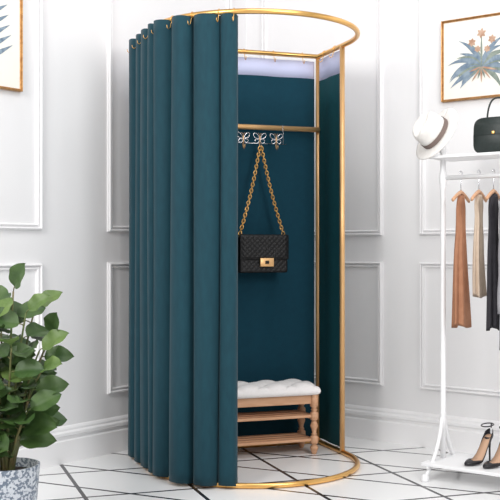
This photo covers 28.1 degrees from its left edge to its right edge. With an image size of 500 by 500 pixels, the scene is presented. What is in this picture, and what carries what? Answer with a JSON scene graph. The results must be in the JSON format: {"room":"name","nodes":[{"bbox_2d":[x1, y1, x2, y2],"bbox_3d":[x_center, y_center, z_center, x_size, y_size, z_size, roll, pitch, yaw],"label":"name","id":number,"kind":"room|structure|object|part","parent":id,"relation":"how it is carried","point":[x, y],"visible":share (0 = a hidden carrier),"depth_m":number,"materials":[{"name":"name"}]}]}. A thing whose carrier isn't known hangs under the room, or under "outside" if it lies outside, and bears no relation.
{"room":"clothing store","nodes":[
{"label":"clothing store","id":0,"kind":"room"},
{"bbox_2d":[0,0,245,426],"bbox_3d":[-1.325,-0.450,4.228,0.120,2.900,4.320,0,0,38],"label":"wall","id":1,"kind":"structure","parent":0,"point":[74,246],"depth_m":4.77,"materials":[{"name":"paint"}]},
{"bbox_2d":[0,0,22,91],"bbox_3d":[-1.180,-1.020,4.295,0.026,0.620,0.500,0,0,38],"label":"framed picture","id":2,"kind":"object","parent":1,"relation":"attached to","point":[11,11],"visible":1,"depth_m":4.45,"materials":[{"name":"gold metal"}]},
{"bbox_2d":[0,4,10,53],"bbox_3d":[-1.117,-1.052,4.372,0.001,0.511,0.199,0,0,38],"label":"print","id":3,"kind":"object","parent":2,"relation":"attached to","point":[2,50],"depth_m":4.41},
{"bbox_2d":[0,0,42,229],"bbox_3d":[-1.268,-0.920,4.186,0.020,1.660,1.024,0,0,38],"label":"trim","id":4,"kind":"structure","parent":1,"relation":"attached to","point":[39,3],"depth_m":4.57,"materials":[{"name":"white paint"}]},
{"bbox_2d":[0,263,42,360],"bbox_3d":[-1.268,0.385,4.186,0.020,0.650,1.024,0,0,38],"label":"trim","id":5,"kind":"structure","parent":1,"relation":"attached to","point":[38,267],"depth_m":4.57,"materials":[{"name":"white paint"}]},
{"bbox_2d":[17,414,127,468],"bbox_3d":[-1.304,0.914,4.136,0.026,0.172,4.200,0,0,38],"label":"baseboard","id":6,"kind":"structure","parent":1,"relation":"attached to","point":[90,439],"depth_m":4.77,"materials":[{"name":"white paint"}]},
{"bbox_2d":[107,262,128,393],"bbox_3d":[-0.401,0.385,5.297,0.020,0.650,0.959,0,0,38],"label":"trim","id":7,"kind":"structure","parent":1,"relation":"attached to","point":[110,265],"depth_m":4.92,"materials":[{"name":"white paint"}]},
{"bbox_2d":[107,0,231,231],"bbox_3d":[-0.401,-0.920,5.297,0.020,1.660,0.959,0,0,38],"label":"trim","id":8,"kind":"structure","parent":1,"relation":"attached to","point":[110,228],"depth_m":4.92,"materials":[{"name":"white paint"}]},
{"bbox_2d":[37,437,499,499],"bbox_3d":[0.000,1.050,2.550,11.000,0.100,8.100,0,0,0],"label":"floor","id":9,"kind":"structure","parent":0,"point":[386,471],"depth_m":4.36,"materials":[{"name":"white tile"}]},
{"bbox_2d":[0,263,73,499],"bbox_3d":[-0.834,0.521,3.402,0.485,0.957,0.478,0,0,0],"label":"potted plant","id":10,"kind":"object","parent":9,"relation":"on","point":[29,408],"visible":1,"depth_m":3.34,"materials":[{"name":"green plant"}]},
{"bbox_3d":[-0.830,0.864,3.400,0.228,0.272,0.228,0,0,0],"label":"pot","id":11,"kind":"part","parent":10,"relation":"part of","materials":[{"name":"stone"}]},
{"bbox_2d":[127,8,359,488],"bbox_3d":[0.019,-0.008,4.620,1.026,2.015,0.896,0,0,-19],"label":"booth","id":12,"kind":"object","parent":9,"relation":"on","point":[199,326],"visible":0.99,"depth_m":4.44,"materials":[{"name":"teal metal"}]},
{"bbox_2d":[128,13,237,485],"bbox_3d":[-0.380,-0.008,4.462,0.202,1.996,0.848,0,0,-39],"label":"curtain","id":13,"kind":"object","parent":12,"relation":"hanging from","point":[183,369],"depth_m":4.24,"materials":[{"name":"teal fabric"}]},
{"bbox_2d":[238,125,285,149],"bbox_3d":[0.046,-0.572,5.035,0.290,0.134,0.070,0,0,-19],"label":"hook rack","id":14,"kind":"object","parent":12,"relation":"hanging from","point":[243,136],"visible":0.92,"depth_m":5.02,"materials":[{"name":"silver metal"}]},
{"bbox_2d":[238,146,288,272],"bbox_3d":[0.063,-0.205,4.988,0.256,0.636,0.086,0,0,-19],"label":"handbag","id":15,"kind":"object","parent":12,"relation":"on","point":[257,253],"visible":1,"depth_m":4.96,"materials":[{"name":"black leather"}]},
{"bbox_3d":[0.058,-0.288,5.007,0.250,0.459,0.026,0,0,-19],"label":"leather cord","id":16,"kind":"part","parent":15,"relation":"part of","materials":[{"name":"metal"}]},
{"bbox_3d":[0.056,-0.288,5.006,0.254,0.470,0.035,0,0,-19],"label":"chain","id":17,"kind":"part","parent":15,"relation":"part of","materials":[{"name":"gold metal"}]},
{"bbox_2d":[238,75,313,436],"bbox_3d":[-0.114,0.041,5.039,0.950,1.858,0.017,0,0,-19],"label":"curtain","id":18,"kind":"object","parent":12,"relation":"hanging from","point":[276,310],"depth_m":5.13,"materials":[{"name":"teal fabric"}]},
{"bbox_3d":[-0.102,-0.620,5.003,0.970,0.026,0.026,0,0,-19],"label":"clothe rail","id":19,"kind":"part","parent":12,"relation":"part of","materials":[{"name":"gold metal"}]},
{"bbox_3d":[0.352,-0.006,5.175,0.025,1.987,0.024,0,0,-19],"label":"post","id":20,"kind":"part","parent":12,"relation":"part of","materials":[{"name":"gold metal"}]},
{"bbox_2d":[319,73,339,446],"bbox_3d":[0.405,0.049,5.035,0.009,1.842,0.276,0,0,-19],"label":"curtain","id":21,"kind":"object","parent":12,"relation":"hanging from","point":[329,83],"depth_m":5.04,"materials":[{"name":"teal fabric"}]},
{"bbox_3d":[0.451,-0.006,4.891,0.025,1.987,0.024,0,0,-19],"label":"post","id":22,"kind":"part","parent":12,"relation":"part of","materials":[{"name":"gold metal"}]},
{"bbox_2d":[238,379,320,453],"bbox_3d":[0.032,0.823,4.893,0.596,0.354,0.226,0,0,-19],"label":"bench","id":23,"kind":"object","parent":9,"relation":"on","point":[260,393],"visible":0.67,"depth_m":4.87,"materials":[{"name":"brown wood"}]},
{"bbox_2d":[238,410,310,421],"bbox_3d":[0.032,0.818,4.893,0.534,0.021,0.182,0,0,-19],"label":"shelf","id":24,"kind":"object","parent":23,"relation":"attached to","point":[281,414],"depth_m":4.88,"materials":[{"name":"brown wood"}]},
{"bbox_2d":[238,432,310,445],"bbox_3d":[0.032,0.933,4.893,0.534,0.021,0.182,0,0,-19],"label":"shelf","id":25,"kind":"object","parent":23,"relation":"attached to","point":[298,436],"depth_m":4.89,"materials":[{"name":"brown wood"}]},
{"bbox_2d":[238,379,320,398],"bbox_3d":[0.032,0.677,4.893,0.596,0.062,0.226,0,0,-19],"label":"cushion","id":26,"kind":"object","parent":23,"relation":"on","point":[288,388],"depth_m":4.84,"materials":[{"name":"beige fabric"}]},
{"bbox_3d":[0.260,0.854,5.061,0.042,0.292,0.042,0,0,-19],"label":"leg","id":27,"kind":"part","parent":23,"relation":"part of","materials":[{"name":"brown wood"}]},
{"bbox_3d":[0.315,0.854,4.904,0.042,0.292,0.042,0,0,-19],"label":"leg","id":28,"kind":"part","parent":23,"relation":"part of","materials":[{"name":"brown wood"}]},
{"bbox_2d":[421,146,499,481],"bbox_3d":[1.174,0.266,4.204,0.860,1.468,0.371,0,0,38],"label":"rack","id":29,"kind":"object","parent":9,"relation":"on","point":[453,460],"visible":0.98,"depth_m":4.44,"materials":[{"name":"white metal"}]},
{"bbox_2d":[412,108,457,159],"bbox_3d":[0.826,-0.513,4.426,0.203,0.234,0.202,0,0,21],"label":"hat","id":30,"kind":"object","parent":29,"relation":"hanging from","point":[433,131],"visible":1,"depth_m":4.36,"materials":[{"name":"beige fabric"}]},
{"bbox_3d":[0.787,-0.535,4.408,0.096,0.156,0.142,32,-13,-21],"label":"crown","id":31,"kind":"part","parent":30,"relation":"part of","materials":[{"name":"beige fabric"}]},
{"bbox_3d":[0.859,0.251,4.450,0.036,1.438,0.036,0,0,38],"label":"post","id":32,"kind":"part","parent":29,"relation":"part of","materials":[{"name":"white metal"}]},
{"bbox_2d":[451,171,469,202],"bbox_3d":[0.928,-0.280,4.396,0.018,0.140,0.156,0,0,38],"label":"clothes hanger","id":33,"kind":"object","parent":29,"relation":"hanging from","point":[460,192],"visible":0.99,"depth_m":4.39,"materials":[{"name":"brown wood"}]},
{"bbox_2d":[451,195,471,327],"bbox_3d":[0.931,0.051,4.402,0.061,0.583,0.149,0,0,38],"label":"dress","id":34,"kind":"object","parent":33,"relation":"hanging from","point":[461,309],"visible":1,"depth_m":4.37,"materials":[{"name":"orange fabric"}]},
{"bbox_2d":[421,452,499,476],"bbox_3d":[1.174,0.931,4.204,0.860,0.014,0.300,0,0,38],"label":"shoe shelf","id":35,"kind":"object","parent":29,"relation":"attached to","point":[455,461],"depth_m":4.33,"materials":[{"name":"white metal"}]},
{"bbox_2d":[429,152,499,161],"bbox_3d":[1.174,-0.406,4.204,0.840,0.012,0.200,0,0,38],"label":"shelf","id":36,"kind":"object","parent":29,"relation":"attached to","point":[442,157],"depth_m":4.32,"materials":[{"name":"white metal"}]},
{"bbox_3d":[1.174,-0.320,4.204,0.800,0.020,0.020,0,0,38],"label":"hanging rail","id":37,"kind":"part","parent":29,"relation":"part of","materials":[{"name":"white metal"}]},
{"bbox_2d":[470,170,486,201],"bbox_3d":[0.995,-0.280,4.344,0.018,0.140,0.140,0,0,38],"label":"clothes hanger","id":38,"kind":"object","parent":29,"relation":"hanging from","point":[478,192],"visible":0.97,"depth_m":4.34,"materials":[{"name":"brown wood"}]},
{"bbox_2d":[464,422,493,465],"bbox_3d":[0.989,0.840,4.326,0.189,0.167,0.062,0,0,-41],"label":"shoe","id":39,"kind":"object","parent":29,"relation":"on","point":[478,458],"visible":0.98,"depth_m":4.34,"materials":[{"name":"black"}]},
{"bbox_2d":[472,195,486,297],"bbox_3d":[0.996,-0.016,4.345,0.051,0.448,0.097,0,0,38],"label":"skirt","id":40,"kind":"object","parent":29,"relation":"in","point":[478,268],"visible":1,"depth_m":4.32,"materials":[{"name":"beige fabric"}]},
{"bbox_2d":[473,97,499,152],"bbox_3d":[1.059,-0.534,4.276,0.196,0.244,0.100,0,0,38],"label":"handbag","id":41,"kind":"object","parent":29,"relation":"on","point":[486,134],"visible":0.94,"depth_m":4.26,"materials":[{"name":"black leather"}]},
{"bbox_3d":[1.062,-0.604,4.279,0.108,0.104,0.008,0,0,38],"label":"handle","id":42,"kind":"part","parent":41,"relation":"part of","materials":[{"name":"black leather"}]},
{"bbox_2d":[483,426,499,467],"bbox_3d":[1.056,0.840,4.274,0.189,0.167,0.062,0,0,-41],"label":"shoe","id":43,"kind":"object","parent":29,"relation":"on","point":[495,462],"visible":1,"depth_m":4.26,"materials":[{"name":"black leather"}]},
{"bbox_2d":[485,169,499,200],"bbox_3d":[1.048,-0.280,4.302,0.018,0.140,0.140,0,0,38],"label":"clothes hanger","id":44,"kind":"object","parent":29,"relation":"hanging from","point":[493,191],"visible":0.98,"depth_m":4.29,"materials":[{"name":"brown wood"}]},
{"bbox_2d":[486,194,499,330],"bbox_3d":[1.051,0.054,4.306,0.050,0.588,0.108,0,0,38],"label":"trousers","id":45,"kind":"object","parent":44,"relation":"hanging from","point":[492,317],"visible":0.91,"depth_m":4.27,"materials":[{"name":"grey fabric"}]},
{"bbox_2d":[246,0,499,420],"bbox_3d":[1.670,-0.450,4.554,4.200,2.900,0.120,0,0,38],"label":"wall","id":46,"kind":"structure","parent":0,"point":[472,353],"depth_m":5.17,"materials":[{"name":"paint"}]},
{"bbox_2d":[261,0,382,235],"bbox_3d":[0.379,-0.912,5.474,0.792,1.675,0.020,0,0,38],"label":"trim","id":47,"kind":"structure","parent":46,"relation":"attached to","point":[379,232],"depth_m":5.24,"materials":[{"name":"white paint"}]},
{"bbox_2d":[314,261,382,385],"bbox_3d":[0.379,0.385,5.474,0.792,0.650,0.020,0,0,38],"label":"trim","id":48,"kind":"structure","parent":46,"relation":"attached to","point":[379,264],"depth_m":5.24,"materials":[{"name":"white paint"}]},
{"bbox_2d":[345,404,499,456],"bbox_3d":[1.625,0.914,4.497,4.200,0.172,0.026,0,0,38],"label":"baseboard","id":49,"kind":"structure","parent":46,"relation":"attached to","point":[411,428],"depth_m":5.10,"materials":[{"name":"white paint"}]},
{"bbox_2d":[419,0,487,234],"bbox_3d":[1.284,-0.912,4.767,1.071,1.675,0.020,0,0,38],"label":"trim","id":50,"kind":"structure","parent":46,"relation":"attached to","point":[422,231],"depth_m":5.08,"materials":[{"name":"white paint"}]},
{"bbox_2d":[419,262,499,396],"bbox_3d":[1.284,0.385,4.767,1.071,0.650,0.020,0,0,38],"label":"trim","id":51,"kind":"structure","parent":46,"relation":"attached to","point":[422,265],"depth_m":5.08,"materials":[{"name":"white paint"}]},
{"bbox_2d":[441,12,499,102],"bbox_3d":[1.131,-0.943,4.883,0.430,0.405,0.025,0,0,38],"label":"framed picture","id":52,"kind":"object","parent":46,"relation":"attached to","point":[470,46],"visible":1,"depth_m":4.92,"materials":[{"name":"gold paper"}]},
{"bbox_2d":[448,37,499,87],"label":"print","id":53,"kind":"object","parent":52,"relation":"attached to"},
{"bbox_2d":[457,37,499,84],"bbox_3d":[1.145,-0.920,4.868,0.308,0.288,0.002,0,0,38],"label":"print","id":54,"kind":"object","parent":52,"relation":"attached to","point":[493,74],"depth_m":4.87},
{"bbox_2d":[468,28,494,81],"bbox_3d":[1.134,-0.950,4.876,0.154,0.269,0.002,0,0,38],"label":"print","id":55,"kind":"object","parent":52,"relation":"attached to","point":[481,32],"depth_m":4.88},
{"label":"clothes hanger","id":56,"kind":"object","parent":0,"visible":0},
{"bbox_2d":[497,199,499,349],"bbox_3d":[1.120,0.093,4.247,0.079,0.670,0.280,0,0,38],"label":"coat","id":57,"kind":"object","parent":56,"relation":"hanging from","point":[498,289],"visible":1,"depth_m":4.15,"materials":[{"name":"grey fabric"}]}
]}

